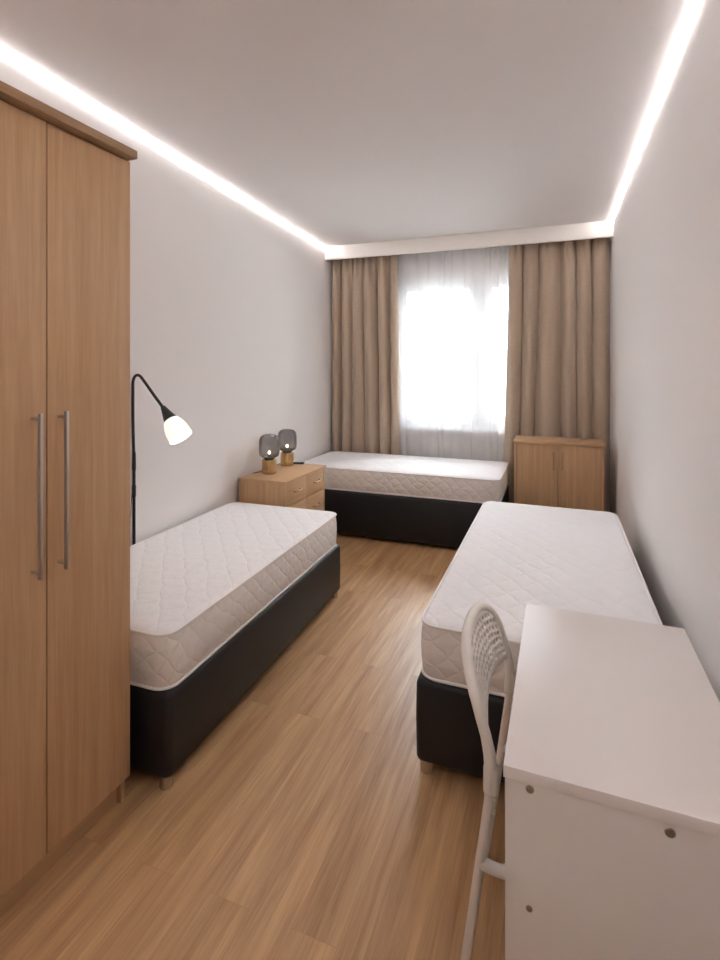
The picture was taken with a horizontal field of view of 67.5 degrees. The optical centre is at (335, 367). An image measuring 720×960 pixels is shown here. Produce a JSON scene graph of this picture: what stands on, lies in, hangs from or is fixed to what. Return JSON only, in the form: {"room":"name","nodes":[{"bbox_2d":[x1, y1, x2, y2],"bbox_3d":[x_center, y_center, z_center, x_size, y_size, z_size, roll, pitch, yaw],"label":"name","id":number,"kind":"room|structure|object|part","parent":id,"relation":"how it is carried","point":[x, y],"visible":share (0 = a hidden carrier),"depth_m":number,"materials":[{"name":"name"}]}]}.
{"room":"shared bedroom","nodes":[
{"label":"shared bedroom","id":0,"kind":"room"},
{"bbox_2d":[0,50,331,545],"bbox_3d":[-1.071,0.103,3.197,0.150,2.778,6.628,0,0,19],"label":"wall","id":1,"kind":"structure","parent":0,"point":[231,304],"depth_m":3.60,"materials":[{"name":"white paint"}]},
{"bbox_2d":[325,220,612,260],"bbox_3d":[1.155,-1.216,5.215,2.735,0.141,0.035,0,0,22],"label":"trim","id":2,"kind":"structure","parent":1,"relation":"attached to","point":[601,229],"depth_m":5.12,"materials":[{"name":"white paint"}]},
{"bbox_2d":[0,533,504,959],"bbox_3d":[0.058,1.542,2.655,3.300,0.100,6.760,0,0,22],"label":"floor","id":3,"kind":"structure","parent":0,"point":[307,824],"depth_m":1.72,"materials":[{"name":"brown wood"}]},
{"bbox_2d":[0,80,136,916],"bbox_3d":[-1.104,0.377,1.648,0.658,2.231,0.671,0,0,22],"label":"wardrobe","id":4,"kind":"object","parent":3,"relation":"on","point":[65,182],"visible":1,"depth_m":1.57,"materials":[{"name":"brown wood"}]},
{"bbox_3d":[-0.903,0.346,1.395,0.019,2.107,0.330,0,0,22],"label":"door","id":5,"kind":"part","parent":4,"relation":"part of","materials":[{"name":"brown wood"}]},
{"bbox_3d":[-0.831,0.357,1.495,0.038,0.460,0.010,0,0,22],"label":"handle","id":6,"kind":"part","parent":4,"relation":"part of","materials":[{"name":"silver metal"}]},
{"bbox_3d":[-0.799,0.357,1.575,0.038,0.460,0.010,0,0,22],"label":"handle","id":7,"kind":"part","parent":4,"relation":"part of","materials":[{"name":"silver metal"}]},
{"bbox_3d":[-1.106,-0.719,1.648,0.654,0.041,0.669,0,0,22],"label":"crown","id":8,"kind":"part","parent":4,"relation":"part of","materials":[{"name":"brown wood"}]},
{"bbox_3d":[-0.778,0.346,1.702,0.019,2.107,0.325,0,0,22],"label":"door","id":9,"kind":"part","parent":4,"relation":"part of","materials":[{"name":"brown wood"}]},
{"bbox_2d":[130,374,191,544],"bbox_3d":[-0.915,0.761,2.820,0.398,1.461,0.200,0,0,22],"label":"floor lamp","id":10,"kind":"object","parent":3,"relation":"on","point":[176,429],"visible":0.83,"depth_m":2.80,"materials":[{"name":"black metal"}]},
{"bbox_3d":[-0.811,0.320,2.744,0.147,0.147,0.125,0,0,22],"label":"lamp shade","id":11,"kind":"part","parent":10,"relation":"part of","materials":[{"name":"white"}]},
{"bbox_2d":[130,544,339,790],"bbox_3d":[-0.656,1.320,2.840,0.816,0.344,1.763,0,0,21],"label":"bed base","id":12,"kind":"object","parent":3,"relation":"on","point":[166,726],"visible":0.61,"depth_m":2.15,"materials":[{"name":"black"}]},
{"bbox_3d":[-0.606,1.466,1.918,0.052,0.051,0.052,0,0,21],"label":"leg","id":13,"kind":"part","parent":12,"relation":"part of","materials":[{"name":"brown wood"}]},
{"bbox_2d":[130,502,336,690],"bbox_3d":[-0.661,1.042,2.842,0.812,0.212,1.747,0,0,21],"label":"mattress","id":14,"kind":"object","parent":12,"relation":"on","point":[195,583],"visible":0.8,"depth_m":2.49,"materials":[{"name":"white fabric"}]},
{"bbox_2d":[238,463,325,510],"bbox_3d":[-0.387,1.145,4.154,0.407,0.694,0.710,0,0,22],"label":"nightstand","id":15,"kind":"object","parent":3,"relation":"on","point":[297,485],"visible":0.49,"depth_m":3.92,"materials":[{"name":"brown wood"}]},
{"bbox_2d":[253,434,279,474],"bbox_3d":[-0.510,0.650,4.064,0.161,0.296,0.171,0,0,42],"label":"table lamp","id":16,"kind":"object","parent":15,"relation":"on","point":[269,463],"visible":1,"depth_m":4.04,"materials":[{"name":"black glass"}]},
{"bbox_3d":[-0.505,0.589,4.068,0.158,0.174,0.158,0,0,22],"label":"globe","id":17,"kind":"part","parent":16,"relation":"part of","materials":[{"name":"grey glass"}]},
{"bbox_2d":[277,429,296,465],"bbox_3d":[-0.406,0.650,4.399,0.161,0.296,0.171,0,0,42],"label":"table lamp","id":18,"kind":"object","parent":15,"relation":"on","point":[286,456],"visible":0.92,"depth_m":4.37,"materials":[{"name":"black glass"}]},
{"bbox_3d":[-0.400,0.589,4.403,0.158,0.174,0.158,0,0,22],"label":"globe","id":19,"kind":"part","parent":18,"relation":"part of","materials":[{"name":"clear glass"}]},
{"bbox_3d":[-0.447,0.903,4.003,0.346,0.162,0.328,0,0,22],"label":"drawer","id":20,"kind":"part","parent":15,"relation":"part of","materials":[{"name":"brown wood"}]},
{"bbox_3d":[-0.447,1.091,4.003,0.346,0.202,0.328,0,0,22],"label":"drawer","id":21,"kind":"part","parent":15,"relation":"part of","materials":[{"name":"brown wood"}]},
{"bbox_3d":[-0.319,1.091,4.316,0.346,0.202,0.300,0,0,22],"label":"drawer","id":22,"kind":"part","parent":15,"relation":"part of","materials":[{"name":"brown wood"}]},
{"bbox_3d":[-0.319,0.903,4.316,0.346,0.162,0.300,0,0,22],"label":"drawer","id":23,"kind":"part","parent":15,"relation":"part of","materials":[{"name":"brown wood"}]},
{"bbox_2d":[324,485,508,547],"bbox_3d":[0.621,1.288,5.001,1.816,0.408,0.928,0,0,22],"label":"bed base","id":24,"kind":"object","parent":3,"relation":"on","point":[439,522],"visible":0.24,"depth_m":4.53,"materials":[{"name":"black"}]},
{"bbox_2d":[304,451,508,502],"bbox_3d":[0.627,0.983,4.999,1.812,0.203,0.912,0,0,22],"label":"mattress","id":25,"kind":"object","parent":24,"relation":"on","point":[464,480],"visible":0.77,"depth_m":4.64,"materials":[{"name":"white fabric"}]},
{"bbox_2d":[416,672,512,783],"bbox_3d":[1.056,1.319,2.738,0.841,0.347,1.998,0,0,22],"label":"bed base","id":26,"kind":"object","parent":3,"relation":"on","point":[447,732],"visible":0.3,"depth_m":1.93,"materials":[{"name":"black"}]},
{"bbox_3d":[0.335,1.466,1.993,0.052,0.051,0.052,0,0,22],"label":"leg","id":27,"kind":"part","parent":26,"relation":"part of","materials":[{"name":"brown wood"}]},
{"bbox_2d":[421,501,662,696],"bbox_3d":[1.061,1.038,2.736,0.837,0.213,1.982,0,0,22],"label":"mattress","id":28,"kind":"object","parent":26,"relation":"on","point":[512,556],"visible":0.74,"depth_m":2.40,"materials":[{"name":"white fabric"}]},
{"bbox_2d":[461,602,515,959],"bbox_3d":[0.569,1.074,1.335,0.488,0.839,0.434,0,0,24],"label":"chair","id":29,"kind":"object","parent":3,"relation":"on","point":[481,656],"visible":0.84,"depth_m":1.29,"materials":[{"name":"white plastic"}]},
{"bbox_3d":[0.311,1.212,1.226,0.100,0.561,0.028,0,0,24],"label":"leg","id":30,"kind":"part","parent":29,"relation":"part of","materials":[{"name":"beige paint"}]},
{"bbox_3d":[0.394,0.801,1.411,0.106,0.294,0.432,0,0,24],"label":"backrest","id":31,"kind":"part","parent":29,"relation":"part of","materials":[{"name":"white plastic"}]},
{"bbox_3d":[0.390,0.759,1.413,0.079,0.190,0.399,0,0,24],"label":"perforated panel","id":32,"kind":"part","parent":29,"relation":"part of","materials":[{"name":"white plastic"}]},
{"bbox_3d":[0.475,1.212,1.598,0.100,0.561,0.028,0,0,24],"label":"leg","id":33,"kind":"part","parent":29,"relation":"part of","materials":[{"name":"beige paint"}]},
{"bbox_2d":[513,435,604,510],"bbox_3d":[1.940,1.061,4.703,0.720,0.862,0.391,0,0,22],"label":"sideboard","id":34,"kind":"object","parent":3,"relation":"on","point":[562,472],"visible":0.8,"depth_m":4.55,"materials":[{"name":"brown wood"}]},
{"bbox_3d":[1.727,1.033,4.620,0.328,0.754,0.018,0,0,22],"label":"door","id":35,"kind":"part","parent":34,"relation":"part of","materials":[{"name":"brown wood"}]},
{"bbox_3d":[2.034,1.033,4.495,0.328,0.754,0.018,0,0,22],"label":"door","id":36,"kind":"part","parent":34,"relation":"part of","materials":[{"name":"brown wood"}]},
{"bbox_2d":[503,604,719,959],"bbox_3d":[0.670,1.127,1.301,0.436,0.730,0.767,0,0,23],"label":"desk","id":37,"kind":"object","parent":3,"relation":"on","point":[611,765],"visible":1,"depth_m":1.01,"materials":[{"name":"white laminate"}]},
{"bbox_3d":[0.526,1.139,0.959,0.429,0.706,0.018,0,0,23],"label":"panel","id":38,"kind":"part","parent":37,"relation":"part of","materials":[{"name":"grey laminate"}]},
{"bbox_2d":[0,0,695,246],"bbox_3d":[0.058,-1.336,2.655,3.300,0.100,6.760,0,0,22],"label":"ceiling","id":39,"kind":"structure","parent":0,"point":[347,122],"depth_m":2.49,"materials":[{"name":"white paint"}]},
{"bbox_2d":[0,47,324,246],"bbox_3d":[-1.098,-1.281,2.877,0.008,0.008,6.002,0,0,19],"label":"led strip","id":40,"kind":"object","parent":39,"relation":"attached to","point":[1,49],"visible":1,"depth_m":2.85,"materials":[{"name":"white plastic"}]},
{"bbox_2d":[612,0,699,220],"bbox_3d":[1.276,-1.281,1.908,0.008,0.008,5.993,0,0,22],"label":"led strip","id":41,"kind":"object","parent":39,"relation":"attached to","point":[697,1],"visible":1,"depth_m":2.46,"materials":[{"name":"white plastic"}]},
{"bbox_3d":[1.222,-1.275,5.391,2.704,0.022,0.095,0,0,22],"label":"rail","id":42,"kind":"object","parent":39,"relation":"attached to","visible":0},
{"bbox_2d":[332,255,399,454],"bbox_3d":[0.303,0.108,5.723,0.765,2.738,0.118,0,0,22],"label":"curtain","id":43,"kind":"object","parent":42,"relation":"hanging from","point":[365,291],"visible":0.83,"depth_m":5.71,"materials":[{"name":"beige fabric"}]},
{"bbox_2d":[398,246,508,461],"bbox_3d":[1.168,0.105,5.462,1.533,2.733,0.033,0,0,22],"label":"sheer curtain","id":44,"kind":"object","parent":42,"relation":"hanging from","point":[466,307],"visible":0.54,"depth_m":5.44,"materials":[{"name":"white fabric"}]},
{"bbox_2d":[503,237,609,511],"bbox_3d":[2.033,0.108,5.026,0.947,2.738,0.115,0,0,22],"label":"curtain","id":45,"kind":"object","parent":42,"relation":"hanging from","point":[558,369],"visible":0.66,"depth_m":5.00,"materials":[{"name":"beige fabric"}]},
{"bbox_2d":[400,247,508,459],"bbox_3d":[1.315,0.103,5.631,2.752,2.778,0.300,0,0,22],"label":"wall","id":46,"kind":"structure","parent":0,"point":[503,247],"depth_m":5.50,"materials":[{"name":"white paint"}]},
{"bbox_2d":[399,275,506,433],"bbox_3d":[1.372,-0.138,5.502,1.680,1.590,0.195,0,0,22],"label":"window","id":47,"kind":"structure","parent":46,"relation":"in","point":[497,275],"depth_m":5.51,"materials":[{"name":"white plastic"}]},
{"bbox_3d":[1.079,-0.153,5.676,0.805,1.460,0.075,0,0,22],"label":"sash","id":48,"kind":"part","parent":47,"relation":"part of","materials":[{"name":"white glass"}]},
{"bbox_3d":[1.801,-0.153,5.381,0.595,1.460,0.075,0,0,22],"label":"sash","id":49,"kind":"part","parent":47,"relation":"part of","materials":[{"name":"white glass"}]},
{"bbox_2d":[610,0,719,702],"bbox_3d":[1.466,0.103,2.161,0.150,2.778,6.610,0,0,22],"label":"wall","id":50,"kind":"structure","parent":0,"point":[665,241],"depth_m":2.27,"materials":[{"name":"white paint"}]}
]}

